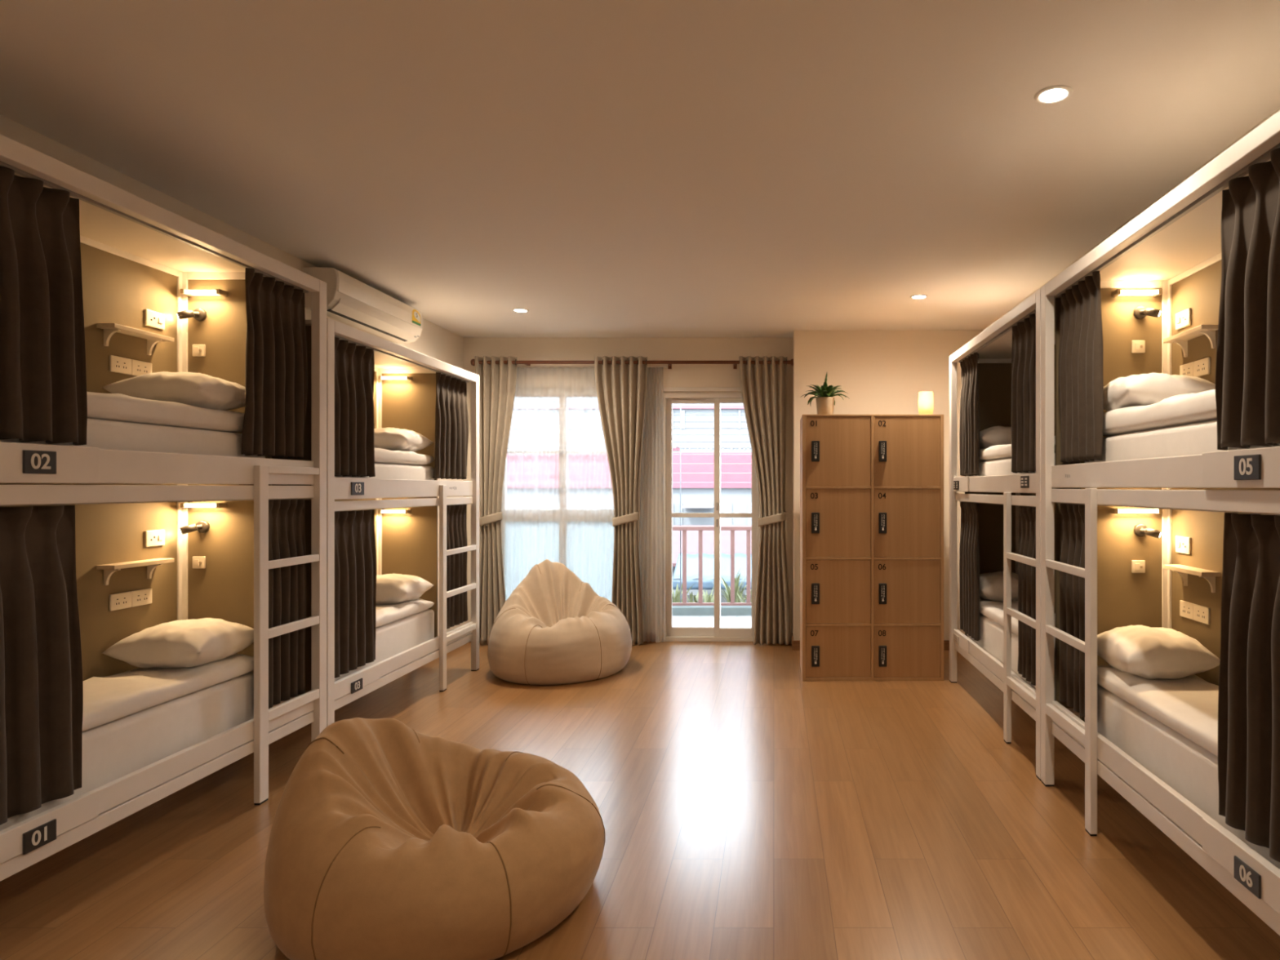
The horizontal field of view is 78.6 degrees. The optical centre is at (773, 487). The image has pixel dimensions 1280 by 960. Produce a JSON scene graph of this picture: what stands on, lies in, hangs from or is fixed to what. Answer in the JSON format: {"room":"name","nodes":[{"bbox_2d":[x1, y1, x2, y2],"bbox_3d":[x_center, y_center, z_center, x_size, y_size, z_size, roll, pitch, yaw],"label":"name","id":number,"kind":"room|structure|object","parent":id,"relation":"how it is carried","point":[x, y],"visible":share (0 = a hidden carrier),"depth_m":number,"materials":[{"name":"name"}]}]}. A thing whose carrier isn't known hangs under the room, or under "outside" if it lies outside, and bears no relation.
{"room":"dormitory","nodes":[
{"label":"dormitory","id":0,"kind":"room"},
{"bbox_2d":[0,114,463,707],"bbox_3d":[-2.860,0.025,2.830,0.120,2.750,8.500,0,0,0],"label":"wall","id":1,"kind":"structure","parent":0,"point":[435,341],"depth_m":3.73,"materials":[{"name":"beige paint"}]},
{"bbox_2d":[302,266,422,343],"bbox_3d":[-2.692,-1.183,5.120,0.215,0.250,1.120,0,0,0],"label":"air conditioner","id":2,"kind":"object","parent":1,"relation":"attached to","point":[351,301],"visible":1,"depth_m":4.94,"materials":[{"name":"beige"}]},
{"bbox_2d":[0,0,1279,337],"bbox_3d":[-0.500,-1.410,2.815,4.900,0.120,8.530,0,0,0],"label":"ceiling","id":3,"kind":"structure","parent":0,"point":[592,168],"depth_m":2.88,"materials":[{"name":"white paint"}]},
{"bbox_2d":[1034,84,1073,104],"bbox_3d":[0.962,-1.347,2.640,0.126,0.005,0.126,0,0,0],"label":"recessed light","id":4,"kind":"object","parent":3,"relation":"in","point":[1055,94],"visible":1,"depth_m":2.63,"materials":[{"name":"white"}]},
{"bbox_2d":[0,641,1279,959],"bbox_3d":[-0.500,1.460,2.815,4.900,0.120,8.530,0,0,0],"label":"floor","id":5,"kind":"structure","parent":0,"point":[749,808],"depth_m":3.06,"materials":[{"name":"brown wood"}]},
{"bbox_2d":[0,133,326,881],"bbox_3d":[-2.526,0.182,2.886,0.531,2.435,2.003,0,0,0],"label":"bunk bed","id":6,"kind":"object","parent":5,"relation":"on","point":[138,255],"visible":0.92,"depth_m":3.27,"materials":[{"name":"white metal"}]},
{"bbox_2d":[0,505,83,825],"bbox_3d":[-2.329,0.539,2.274,0.062,0.958,0.647,0,0,0],"label":"privacy curtain","id":7,"kind":"object","parent":6,"relation":"hanging from","point":[42,681],"visible":1,"depth_m":2.44,"materials":[{"name":"fabric"}]},
{"bbox_2d":[0,166,87,445],"bbox_3d":[-2.330,-0.554,2.280,0.063,0.825,0.660,0,0,0],"label":"privacy curtain","id":8,"kind":"object","parent":6,"relation":"hanging from","point":[43,395],"visible":1,"depth_m":2.42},
{"bbox_2d":[109,355,131,374],"bbox_3d":[-2.769,-0.518,3.257,0.009,0.068,0.104,0,0,0],"label":"power socket","id":9,"kind":"object","parent":6,"relation":"attached to","point":[117,364],"visible":1,"depth_m":3.25,"materials":[{"name":"beige"}]},
{"bbox_2d":[109,591,131,610],"bbox_3d":[-2.769,0.483,3.257,0.009,0.068,0.104,0,0,0],"label":"power socket","id":10,"kind":"object","parent":6,"relation":"attached to","point":[122,600],"visible":1,"depth_m":3.25,"materials":[{"name":"beige"}]},
{"bbox_2d":[0,670,253,831],"bbox_3d":[-2.562,0.963,2.779,0.401,0.230,1.614,0,0,0],"label":"mattress","id":11,"kind":"object","parent":6,"relation":"on","point":[113,750],"visible":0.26,"depth_m":2.94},
{"bbox_2d":[82,653,253,731],"bbox_3d":[-2.560,0.800,2.775,0.410,0.091,1.590,0,0,0],"label":"duvet","id":12,"kind":"object","parent":11,"relation":"on","point":[107,699],"visible":0.65,"depth_m":3.00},
{"bbox_2d":[102,617,253,668],"bbox_3d":[-2.562,0.683,3.358,0.401,0.211,0.400,0,0,0],"label":"pillow","id":13,"kind":"object","parent":12,"relation":"on","point":[184,643],"visible":0.95,"depth_m":3.21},
{"bbox_2d":[0,417,265,457],"bbox_3d":[-2.562,-0.143,2.779,0.401,0.194,1.614,0,0,0],"label":"mattress","id":14,"kind":"object","parent":6,"relation":"on","point":[100,433],"visible":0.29,"depth_m":2.94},
{"bbox_2d":[86,391,244,432],"bbox_3d":[-2.561,-0.297,2.775,0.409,0.110,1.590,0,0,0],"label":"duvet","id":15,"kind":"object","parent":14,"relation":"on","point":[121,407],"visible":0.54,"depth_m":2.96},
{"bbox_2d":[102,371,245,410],"bbox_3d":[-2.562,-0.411,3.358,0.401,0.182,0.400,0,0,0],"label":"pillow","id":16,"kind":"object","parent":15,"relation":"on","point":[193,388],"visible":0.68,"depth_m":3.20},
{"bbox_2d":[96,323,173,355],"bbox_3d":[-2.736,-0.629,3.303,0.075,0.086,0.315,0,0,0],"label":"wall shelf","id":17,"kind":"object","parent":6,"relation":"attached to","point":[109,329],"visible":1,"depth_m":3.26,"materials":[{"name":"beige"}]},
{"bbox_2d":[96,558,173,585],"bbox_3d":[-2.736,0.363,3.303,0.075,0.086,0.315,0,0,0],"label":"wall shelf","id":18,"kind":"object","parent":6,"relation":"attached to","point":[108,569],"visible":1,"depth_m":3.25,"materials":[{"name":"beige"}]},
{"bbox_2d":[130,587,151,607],"bbox_3d":[-2.769,0.483,3.365,0.009,0.068,0.108,0,0,0],"label":"power socket","id":19,"kind":"object","parent":6,"relation":"attached to","point":[142,597],"visible":1,"depth_m":3.36,"materials":[{"name":"beige"}]},
{"bbox_2d":[131,359,151,376],"bbox_3d":[-2.769,-0.518,3.365,0.009,0.068,0.108,0,0,0],"label":"power socket","id":20,"kind":"object","parent":6,"relation":"attached to","point":[138,367],"visible":0.88,"depth_m":3.35,"materials":[{"name":"beige"}]},
{"bbox_2d":[144,309,164,329],"bbox_3d":[-2.768,-0.750,3.438,0.013,0.072,0.104,0,0,0],"label":"power socket","id":21,"kind":"object","parent":6,"relation":"attached to","point":[152,318],"visible":1,"depth_m":3.43,"materials":[{"name":"beige"}]},
{"bbox_2d":[144,529,164,546],"bbox_3d":[-2.768,0.228,3.438,0.013,0.072,0.104,0,0,0],"label":"power socket","id":22,"kind":"object","parent":6,"relation":"attached to","point":[154,537],"visible":1,"depth_m":3.43,"materials":[{"name":"beige"}]},
{"bbox_2d":[177,307,206,320],"bbox_3d":[-2.706,-0.805,3.570,0.053,0.063,0.110,0,0,41],"label":"reading lamp","id":23,"kind":"object","parent":6,"relation":"attached to","point":[199,314],"visible":1,"depth_m":3.57,"materials":[{"name":"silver metal"}]},
{"bbox_2d":[179,520,209,534],"bbox_3d":[-2.692,0.187,3.570,0.053,0.063,0.110,0,0,41],"label":"reading lamp","id":24,"kind":"object","parent":6,"relation":"attached to","point":[202,526],"visible":1,"depth_m":3.57,"materials":[{"name":"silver metal"}]},
{"bbox_2d":[192,344,205,356],"bbox_3d":[-2.690,-0.640,3.592,0.058,0.056,0.016,0,0,0],"label":"light switch","id":25,"kind":"object","parent":6,"relation":"attached to","point":[198,350],"visible":1,"depth_m":3.59,"materials":[{"name":"beige"}]},
{"bbox_2d":[192,556,205,568],"bbox_3d":[-2.690,0.352,3.592,0.058,0.056,0.016,0,0,0],"label":"light switch","id":26,"kind":"object","parent":6,"relation":"attached to","point":[197,562],"visible":1,"depth_m":3.59,"materials":[{"name":"beige"}]},
{"bbox_2d":[180,288,227,296],"bbox_3d":[-2.650,-0.905,3.573,0.182,0.024,0.054,0,0,0],"label":"tube light","id":27,"kind":"object","parent":6,"relation":"attached to","point":[217,292],"visible":1,"depth_m":3.56,"materials":[{"name":"beige"}]},
{"bbox_2d":[180,502,227,507],"bbox_3d":[-2.650,0.084,3.573,0.182,0.024,0.054,0,0,0],"label":"tube light","id":28,"kind":"object","parent":6,"relation":"attached to","point":[182,504],"visible":1,"depth_m":3.55,"materials":[{"name":"beige"}]},
{"bbox_2d":[240,267,307,458],"bbox_3d":[-2.332,-0.554,3.597,0.066,0.825,0.450,0,0,0],"label":"privacy curtain","id":29,"kind":"object","parent":6,"relation":"hanging from","point":[276,364],"visible":1,"depth_m":3.60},
{"bbox_2d":[268,499,306,707],"bbox_3d":[-2.330,0.539,3.640,0.064,0.958,0.363,0,0,0],"label":"privacy curtain","id":30,"kind":"object","parent":6,"relation":"hanging from","point":[286,525],"visible":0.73,"depth_m":3.65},
{"bbox_2d":[271,317,479,726],"bbox_3d":[-2.526,0.270,4.900,0.531,2.260,2.010,0,0,0],"label":"bunk bed","id":31,"kind":"object","parent":5,"relation":"on","point":[406,544],"visible":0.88,"depth_m":5.29,"materials":[{"name":"white metal"}]},
{"bbox_2d":[334,337,375,477],"bbox_3d":[-2.330,-0.426,4.228,0.063,0.736,0.528,0,0,0],"label":"privacy curtain","id":32,"kind":"object","parent":31,"relation":"hanging from","point":[354,365],"visible":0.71,"depth_m":4.24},
{"bbox_2d":[334,509,376,678],"bbox_3d":[-2.330,0.572,4.232,0.051,0.883,0.537,0,0,-1],"label":"privacy curtain","id":33,"kind":"object","parent":31,"relation":"hanging from","point":[355,553],"visible":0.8,"depth_m":4.24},
{"bbox_2d":[334,608,434,681],"bbox_3d":[-2.562,0.961,4.671,0.401,0.226,1.389,0,0,0],"label":"mattress","id":34,"kind":"object","parent":31,"relation":"on","point":[393,638],"visible":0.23,"depth_m":4.88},
{"bbox_2d":[375,598,434,627],"bbox_3d":[-2.561,0.801,4.668,0.409,0.089,1.365,0,0,0],"label":"duvet","id":35,"kind":"object","parent":34,"relation":"on","point":[385,614],"visible":0.23,"depth_m":4.92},
{"bbox_2d":[375,573,433,604],"bbox_3d":[-2.562,0.683,5.138,0.401,0.213,0.400,0,0,0],"label":"pillow","id":36,"kind":"object","parent":35,"relation":"on","point":[391,588],"visible":0.77,"depth_m":5.01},
{"bbox_2d":[334,462,434,479],"bbox_3d":[-2.562,-0.057,4.671,0.401,0.176,1.389,0,0,0],"label":"mattress","id":37,"kind":"object","parent":31,"relation":"on","point":[383,471],"visible":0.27,"depth_m":4.88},
{"bbox_2d":[374,447,434,465],"bbox_3d":[-2.560,-0.201,4.668,0.412,0.107,1.366,0,0,0],"label":"duvet","id":38,"kind":"object","parent":37,"relation":"on","point":[381,455],"visible":0.23,"depth_m":4.88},
{"bbox_2d":[373,427,433,451],"bbox_3d":[-2.562,-0.309,5.138,0.401,0.174,0.400,0,0,0],"label":"pillow","id":39,"kind":"object","parent":38,"relation":"on","point":[388,438],"visible":0.61,"depth_m":5.00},
{"bbox_2d":[433,372,468,479],"bbox_3d":[-2.331,-0.426,5.552,0.061,0.736,0.569,0,0,0],"label":"privacy curtain","id":40,"kind":"object","parent":31,"relation":"hanging from","point":[451,417],"visible":1,"depth_m":5.55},
{"bbox_2d":[446,504,467,629],"bbox_3d":[-2.329,0.572,5.611,0.060,0.883,0.449,0,0,1],"label":"privacy curtain","id":41,"kind":"object","parent":31,"relation":"hanging from","point":[456,515],"visible":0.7,"depth_m":5.62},
{"bbox_2d":[263,717,604,959],"bbox_3d":[-1.117,1.101,2.619,1.052,0.599,1.052,0,0,0],"label":"bean bag","id":42,"kind":"object","parent":5,"relation":"on","point":[389,840],"visible":1,"depth_m":2.31,"materials":[{"name":"beige fabric"}]},
{"bbox_2d":[487,559,631,684],"bbox_3d":[-1.627,0.988,5.880,1.061,0.825,1.058,0,0,0],"label":"bean bag","id":43,"kind":"object","parent":5,"relation":"on","point":[553,628],"visible":1,"depth_m":5.57,"materials":[{"name":"beige fabric"}]},
{"bbox_2d":[800,414,943,680],"bbox_3d":[0.720,0.437,5.789,1.023,1.926,0.521,0,0,0],"label":"tall cabinet","id":44,"kind":"object","parent":5,"relation":"on","point":[872,486],"visible":1,"depth_m":5.55,"materials":[{"name":"brown wood"}]},
{"bbox_2d":[802,373,849,414],"bbox_3d":[0.387,-0.698,5.763,0.319,0.345,0.346,0,0,-44],"label":"potted plant","id":45,"kind":"object","parent":44,"relation":"on","point":[825,402],"visible":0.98,"depth_m":5.70,"materials":[{"name":"green plant"}]},
{"bbox_2d":[918,391,933,414],"bbox_3d":[1.138,-0.618,5.740,0.112,0.184,0.112,0,0,0],"label":"table lamp","id":46,"kind":"object","parent":44,"relation":"on","point":[926,401],"visible":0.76,"depth_m":5.69,"materials":[{"name":"paper"}]},
{"bbox_2d":[949,288,1079,780],"bbox_3d":[1.523,0.226,4.607,0.506,2.348,1.895,0,0,0],"label":"bunk bed","id":47,"kind":"object","parent":5,"relation":"on","point":[999,498],"visible":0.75,"depth_m":4.63,"materials":[{"name":"wood"}]},
{"bbox_2d":[959,501,979,640],"bbox_3d":[1.340,0.556,5.252,0.053,0.907,0.467,0,0,0],"label":"privacy curtain","id":48,"kind":"object","parent":47,"relation":"hanging from","point":[969,549],"visible":1,"depth_m":5.19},
{"bbox_2d":[959,352,979,475],"bbox_3d":[1.341,-0.483,5.255,0.060,0.809,0.458,0,0,0],"label":"privacy curtain","id":49,"kind":"object","parent":47,"relation":"hanging from","point":[969,430],"visible":1,"depth_m":5.19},
{"bbox_2d":[966,613,1055,701],"bbox_3d":[1.558,0.958,4.612,0.376,0.219,1.729,0,0,0],"label":"mattress","id":50,"kind":"object","parent":47,"relation":"on","point":[991,633],"visible":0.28,"depth_m":4.72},
{"bbox_2d":[979,597,1055,655],"bbox_3d":[1.556,0.799,4.607,0.384,0.093,1.705,0,0,0],"label":"duvet","id":51,"kind":"object","parent":50,"relation":"on","point":[993,610],"visible":0.15,"depth_m":4.85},
{"bbox_2d":[979,571,1017,601],"bbox_3d":[1.558,0.679,5.248,0.376,0.208,0.400,0,0,0],"label":"pillow","id":52,"kind":"object","parent":51,"relation":"on","point":[991,584],"visible":0.52,"depth_m":5.09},
{"bbox_2d":[966,452,1055,476],"bbox_3d":[1.558,-0.087,4.612,0.376,0.169,1.729,0,0,0],"label":"mattress","id":53,"kind":"object","parent":47,"relation":"on","point":[1003,466],"visible":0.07,"depth_m":4.71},
{"bbox_2d":[979,435,1055,462],"bbox_3d":[1.555,-0.221,4.607,0.383,0.094,1.705,0,0,0],"label":"duvet","id":54,"kind":"object","parent":53,"relation":"on","point":[997,451],"visible":0.21,"depth_m":4.73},
{"bbox_2d":[979,426,1011,448],"bbox_3d":[1.558,-0.325,5.248,0.376,0.178,0.400,0,0,0],"label":"pillow","id":55,"kind":"object","parent":54,"relation":"on","point":[995,435],"visible":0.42,"depth_m":5.07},
{"bbox_2d":[1011,310,1035,473],"bbox_3d":[1.341,-0.483,4.027,0.061,0.809,0.588,0,0,0],"label":"privacy curtain","id":56,"kind":"object","parent":47,"relation":"hanging from","point":[1024,335],"visible":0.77,"depth_m":4.12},
{"bbox_2d":[1017,506,1035,685],"bbox_3d":[1.336,0.556,3.962,0.060,0.907,0.464,0,0,3],"label":"privacy curtain","id":57,"kind":"object","parent":47,"relation":"hanging from","point":[1027,515],"visible":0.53,"depth_m":4.03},
{"bbox_2d":[1040,110,1279,935],"bbox_3d":[1.523,0.226,2.641,0.506,2.348,2.022,0,0,0],"label":"bunk bed","id":58,"kind":"object","parent":5,"relation":"on","point":[1173,246],"visible":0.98,"depth_m":3.11,"materials":[{"name":"white metal"}]},
{"bbox_2d":[1058,503,1084,717],"bbox_3d":[1.341,0.532,3.391,0.059,0.912,0.388,0,0,0],"label":"privacy curtain","id":59,"kind":"object","parent":58,"relation":"hanging from","point":[1072,587],"visible":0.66,"depth_m":3.43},
{"bbox_2d":[1057,271,1103,463],"bbox_3d":[1.340,-0.499,3.357,0.059,0.776,0.456,0,0,0],"label":"privacy curtain","id":60,"kind":"object","parent":58,"relation":"hanging from","point":[1081,351],"visible":1,"depth_m":3.29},
{"bbox_2d":[1109,507,1162,513],"bbox_3d":[1.600,0.105,3.393,0.212,0.024,0.054,0,0,0],"label":"tube light","id":61,"kind":"object","parent":58,"relation":"attached to","point":[1112,510],"visible":0.93,"depth_m":3.37,"materials":[{"name":"beige"}]},
{"bbox_2d":[1111,288,1162,297],"bbox_3d":[1.606,-0.859,3.393,0.200,0.024,0.054,0,0,0],"label":"tube light","id":62,"kind":"object","parent":58,"relation":"attached to","point":[1117,292],"visible":1,"depth_m":3.37,"materials":[{"name":"beige"}]},
{"bbox_2d":[1120,289,1158,293],"bbox_3d":[1.606,-0.859,3.378,0.164,0.017,0.017,0,0,0],"label":"diffuser","id":63,"kind":"object","parent":62,"relation":"attached to","point":[1122,291],"depth_m":3.37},
{"bbox_2d":[1131,560,1145,573],"bbox_3d":[1.622,0.353,3.412,0.058,0.056,0.016,0,0,0],"label":"light switch","id":64,"kind":"object","parent":58,"relation":"attached to","point":[1137,566],"visible":1,"depth_m":3.41,"materials":[{"name":"beige"}]},
{"bbox_2d":[1131,340,1145,352],"bbox_3d":[1.622,-0.625,3.412,0.058,0.056,0.016,0,0,0],"label":"light switch","id":65,"kind":"object","parent":58,"relation":"attached to","point":[1137,346],"visible":1,"depth_m":3.41,"materials":[{"name":"beige"}]},
{"bbox_2d":[1133,305,1160,319],"bbox_3d":[1.650,-0.774,3.390,0.053,0.063,0.110,0,0,-41],"label":"reading lamp","id":66,"kind":"object","parent":58,"relation":"attached to","point":[1140,312],"visible":1,"depth_m":3.39,"materials":[{"name":"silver metal"}]},
{"bbox_2d":[1133,523,1160,538],"bbox_3d":[1.652,0.194,3.390,0.053,0.063,0.110,0,0,-41],"label":"reading lamp","id":67,"kind":"object","parent":58,"relation":"attached to","point":[1140,530],"visible":1,"depth_m":3.38,"materials":[{"name":"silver metal"}]},
{"bbox_2d":[1084,420,1279,462],"bbox_3d":[1.558,-0.121,2.564,0.376,0.181,1.684,0,0,0],"label":"mattress","id":68,"kind":"object","parent":58,"relation":"on","point":[1197,438],"visible":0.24,"depth_m":2.69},
{"bbox_2d":[1102,389,1217,436],"bbox_3d":[1.555,-0.270,2.560,0.388,0.112,1.661,0,0,0],"label":"duvet","id":69,"kind":"object","parent":68,"relation":"on","point":[1188,408],"visible":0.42,"depth_m":2.70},
{"bbox_2d":[1103,372,1215,411],"bbox_3d":[1.558,-0.380,3.178,0.376,0.184,0.400,0,0,0],"label":"pillow","id":70,"kind":"object","parent":69,"relation":"on","point":[1142,389],"visible":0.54,"depth_m":3.01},
{"bbox_2d":[1175,307,1191,330],"bbox_3d":[1.752,-0.719,3.288,0.013,0.072,0.113,0,0,0],"label":"power socket","id":71,"kind":"object","parent":58,"relation":"attached to","point":[1183,318],"visible":1,"depth_m":3.28,"materials":[{"name":"beige"}]},
{"bbox_2d":[1175,535,1191,554],"bbox_3d":[1.752,0.247,3.288,0.013,0.072,0.113,0,0,0],"label":"power socket","id":72,"kind":"object","parent":58,"relation":"attached to","point":[1183,544],"visible":1,"depth_m":3.28,"materials":[{"name":"beige"}]},
{"bbox_2d":[1179,361,1193,376],"bbox_3d":[1.753,-0.490,3.255,0.009,0.068,0.108,0,0,0],"label":"power socket","id":73,"kind":"object","parent":58,"relation":"attached to","point":[1187,369],"visible":0.68,"depth_m":3.25,"materials":[{"name":"beige"}]},
{"bbox_2d":[1179,600,1194,619],"bbox_3d":[1.753,0.520,3.255,0.009,0.068,0.108,0,0,0],"label":"power socket","id":74,"kind":"object","parent":58,"relation":"attached to","point":[1186,608],"visible":1,"depth_m":3.25,"materials":[{"name":"beige"}]},
{"bbox_2d":[1097,684,1279,869],"bbox_3d":[1.558,0.952,2.564,0.376,0.207,1.684,0,0,0],"label":"mattress","id":75,"kind":"object","parent":58,"relation":"on","point":[1187,767],"visible":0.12,"depth_m":2.68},
{"bbox_2d":[1097,665,1218,756],"bbox_3d":[1.556,0.800,2.560,0.381,0.092,1.660,0,0,0],"label":"duvet","id":76,"kind":"object","parent":75,"relation":"on","point":[1188,705],"visible":0.5,"depth_m":2.82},
{"bbox_2d":[1097,625,1220,679],"bbox_3d":[1.558,0.679,3.178,0.376,0.213,0.400,0,0,0],"label":"pillow","id":77,"kind":"object","parent":76,"relation":"on","point":[1147,652],"visible":0.96,"depth_m":3.02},
{"bbox_2d":[1163,324,1217,357],"bbox_3d":[1.720,-0.597,3.170,0.075,0.086,0.300,0,0,0],"label":"wall shelf","id":78,"kind":"object","parent":58,"relation":"attached to","point":[1181,339],"visible":0.9,"depth_m":3.12,"materials":[{"name":"beige"}]},
{"bbox_2d":[1163,564,1220,592],"bbox_3d":[1.720,0.377,3.170,0.075,0.086,0.300,0,0,0],"label":"wall shelf","id":79,"kind":"object","parent":58,"relation":"attached to","point":[1210,575],"visible":1,"depth_m":3.10,"materials":[{"name":"beige"}]},
{"bbox_2d":[1193,604,1209,624],"bbox_3d":[1.753,0.520,3.145,0.009,0.068,0.108,0,0,0],"label":"power socket","id":80,"kind":"object","parent":58,"relation":"attached to","point":[1201,613],"visible":1,"depth_m":3.14,"materials":[{"name":"beige"}]},
{"bbox_2d":[1193,356,1209,377],"bbox_3d":[1.753,-0.490,3.145,0.009,0.068,0.108,0,0,0],"label":"power socket","id":81,"kind":"object","parent":58,"relation":"attached to","point":[1202,366],"visible":0.88,"depth_m":3.13,"materials":[{"name":"beige"}]},
{"bbox_2d":[1215,147,1279,450],"bbox_3d":[1.340,-0.499,2.018,0.061,0.776,0.631,0,0,0],"label":"privacy curtain","id":82,"kind":"object","parent":58,"relation":"hanging from","point":[1247,366],"visible":1,"depth_m":2.13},
{"bbox_2d":[1217,512,1279,862],"bbox_3d":[1.338,0.532,2.007,0.060,0.912,0.608,0,0,0],"label":"privacy curtain","id":83,"kind":"object","parent":58,"relation":"hanging from","point":[1249,699],"visible":1,"depth_m":2.12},
{"bbox_2d":[463,329,982,639],"bbox_3d":[-0.500,0.025,6.840,4.600,2.750,0.480,0,0,0],"label":"wall","id":84,"kind":"structure","parent":0,"point":[880,371],"depth_m":6.63,"materials":[{"name":"beige paint"}]},
{"bbox_2d":[501,387,613,602],"bbox_3d":[-1.915,0.220,6.980,1.170,2.240,0.080,0,0,0],"label":"window","id":85,"kind":"structure","parent":84,"relation":"in","point":[582,540],"depth_m":6.99,"materials":[{"name":"white"}]},
{"bbox_2d":[516,365,666,368],"bbox_3d":[-1.707,-1.082,6.904,1.489,0.012,0.051,0,0,0],"label":"wire","id":86,"kind":"object","parent":84,"relation":"attached to","point":[576,366],"visible":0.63,"depth_m":6.88,"materials":[{"name":"metal"}]},
{"bbox_2d":[471,359,793,368],"bbox_3d":[-1.243,-1.101,6.849,2.875,0.071,0.161,0,0,0],"label":"curtain rod","id":87,"kind":"object","parent":84,"relation":"attached to","point":[669,363],"visible":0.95,"depth_m":6.79,"materials":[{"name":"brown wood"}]},
{"bbox_2d":[474,355,517,644],"bbox_3d":[-2.458,0.117,6.794,0.372,2.543,0.108,0,0,0],"label":"drape","id":88,"kind":"object","parent":87,"relation":"hanging from","point":[497,382],"visible":0.89,"depth_m":6.79,"materials":[{"name":"beige fabric"}]},
{"bbox_2d":[594,355,647,644],"bbox_3d":[-1.353,0.117,6.794,0.471,2.543,0.108,0,0,0],"label":"drape","id":89,"kind":"object","parent":87,"relation":"hanging from","point":[621,388],"visible":0.94,"depth_m":6.79,"materials":[{"name":"beige fabric"}]},
{"bbox_2d":[738,355,791,644],"bbox_3d":[-0.071,0.117,6.796,0.470,2.543,0.108,0,0,2],"label":"drape","id":90,"kind":"object","parent":87,"relation":"hanging from","point":[764,385],"visible":1,"depth_m":6.79,"materials":[{"name":"beige fabric"}]},
{"bbox_2d":[655,386,759,642],"bbox_3d":[-0.565,0.250,6.984,1.000,2.300,0.132,0,0,0],"label":"door","id":91,"kind":"structure","parent":84,"relation":"in","point":[664,632],"depth_m":6.97,"materials":[{"name":"white"}]},
{"bbox_2d":[469,632,949,650],"bbox_3d":[-0.500,1.357,6.758,4.600,0.085,0.344,0,0,0],"label":"baseboard","id":92,"kind":"structure","parent":84,"relation":"attached to","point":[647,637],"depth_m":6.63,"materials":[{"name":"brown wood"}]},
{"bbox_2d":[815,396,834,414],"bbox_3d":[0.386,-0.597,5.750,0.142,0.142,0.142,0,0,0],"label":"pot","id":93,"kind":"object","parent":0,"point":[824,405],"depth_m":5.69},
{"bbox_2d":[982,107,1279,718],"bbox_3d":[1.860,0.025,2.830,0.120,2.750,8.500,0,0,0],"label":"wall","id":94,"kind":"structure","parent":0,"point":[1077,714],"depth_m":3.63,"materials":[{"name":"beige paint"}]},
{"label":"outside","id":95,"kind":"structure","parent":0,"visible":0},
{"bbox_2d":[671,615,751,627],"bbox_3d":[-0.900,1.462,7.740,4.600,0.115,1.320,0,0,0],"label":"balcony","id":96,"kind":"object","parent":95,"point":[726,621],"visible":0.14,"depth_m":8.03,"materials":[{"name":"concrete"}]},
{"bbox_2d":[671,605,751,615],"bbox_3d":[-0.900,1.417,8.490,4.600,0.205,0.180,0,0,0],"label":"curb","id":97,"kind":"object","parent":96,"relation":"on","point":[676,610],"visible":0.04,"depth_m":8.40,"materials":[{"name":"concrete"}]},
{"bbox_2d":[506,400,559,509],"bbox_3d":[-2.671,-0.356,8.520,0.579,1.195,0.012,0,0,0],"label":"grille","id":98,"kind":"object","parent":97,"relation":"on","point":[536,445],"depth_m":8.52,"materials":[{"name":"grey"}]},
{"bbox_2d":[671,404,714,512],"bbox_3d":[-0.893,-0.320,8.520,0.462,1.195,0.012,0,0,0],"label":"grille","id":99,"kind":"object","parent":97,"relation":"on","point":[680,407],"depth_m":8.52,"materials":[{"name":"grey"}]},
{"bbox_2d":[671,526,751,605],"bbox_3d":[-0.900,0.874,8.470,4.600,0.883,0.050,0,0,0],"label":"balcony railing","id":100,"kind":"object","parent":97,"relation":"on","point":[684,529],"visible":0.15,"depth_m":8.46,"materials":[{"name":"red"}]},
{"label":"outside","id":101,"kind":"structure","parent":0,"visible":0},
{"bbox_2d":[677,595,751,602],"bbox_3d":[-1.000,1.760,12.810,26.000,0.120,8.380,0,0,0],"label":"street","id":102,"kind":"structure","parent":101,"point":[722,600],"depth_m":11.70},
{"bbox_2d":[506,397,751,524],"bbox_3d":[-2.000,-0.325,14.950,24.000,4.050,1.300,0,0,0],"label":"building","id":103,"kind":"structure","parent":102,"relation":"on","point":[695,497],"depth_m":15.00,"materials":[{"name":"grey"}]},
{"bbox_2d":[527,502,591,509],"bbox_3d":[-4.172,0.617,14.995,1.250,0.609,0.050,0,0,0],"label":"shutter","id":104,"kind":"object","parent":103,"relation":"hanging from","point":[530,505],"depth_m":14.97,"materials":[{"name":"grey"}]},
{"bbox_2d":[720,502,732,524],"bbox_3d":[-0.945,0.617,14.995,0.266,0.609,0.050,0,0,0],"label":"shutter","id":105,"kind":"object","parent":103,"relation":"hanging from","point":[725,507],"depth_m":14.97,"materials":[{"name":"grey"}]},
{"bbox_2d":[671,524,751,595],"bbox_3d":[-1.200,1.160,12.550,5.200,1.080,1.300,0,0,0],"label":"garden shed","id":106,"kind":"object","parent":102,"relation":"on","point":[692,536],"visible":0.06,"depth_m":12.23,"materials":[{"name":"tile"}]},
{"bbox_2d":[672,552,751,599],"bbox_3d":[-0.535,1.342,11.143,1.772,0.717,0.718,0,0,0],"label":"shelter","id":107,"kind":"object","parent":102,"relation":"on","point":[740,559],"visible":0.33,"depth_m":11.03,"materials":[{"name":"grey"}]},
{"bbox_2d":[711,568,751,602],"bbox_3d":[-0.482,1.347,9.549,0.590,0.706,0.371,0,0,14],"label":"plant","id":108,"kind":"object","parent":102,"relation":"on","point":[736,581],"visible":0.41,"depth_m":9.50,"materials":[{"name":"green plant"}]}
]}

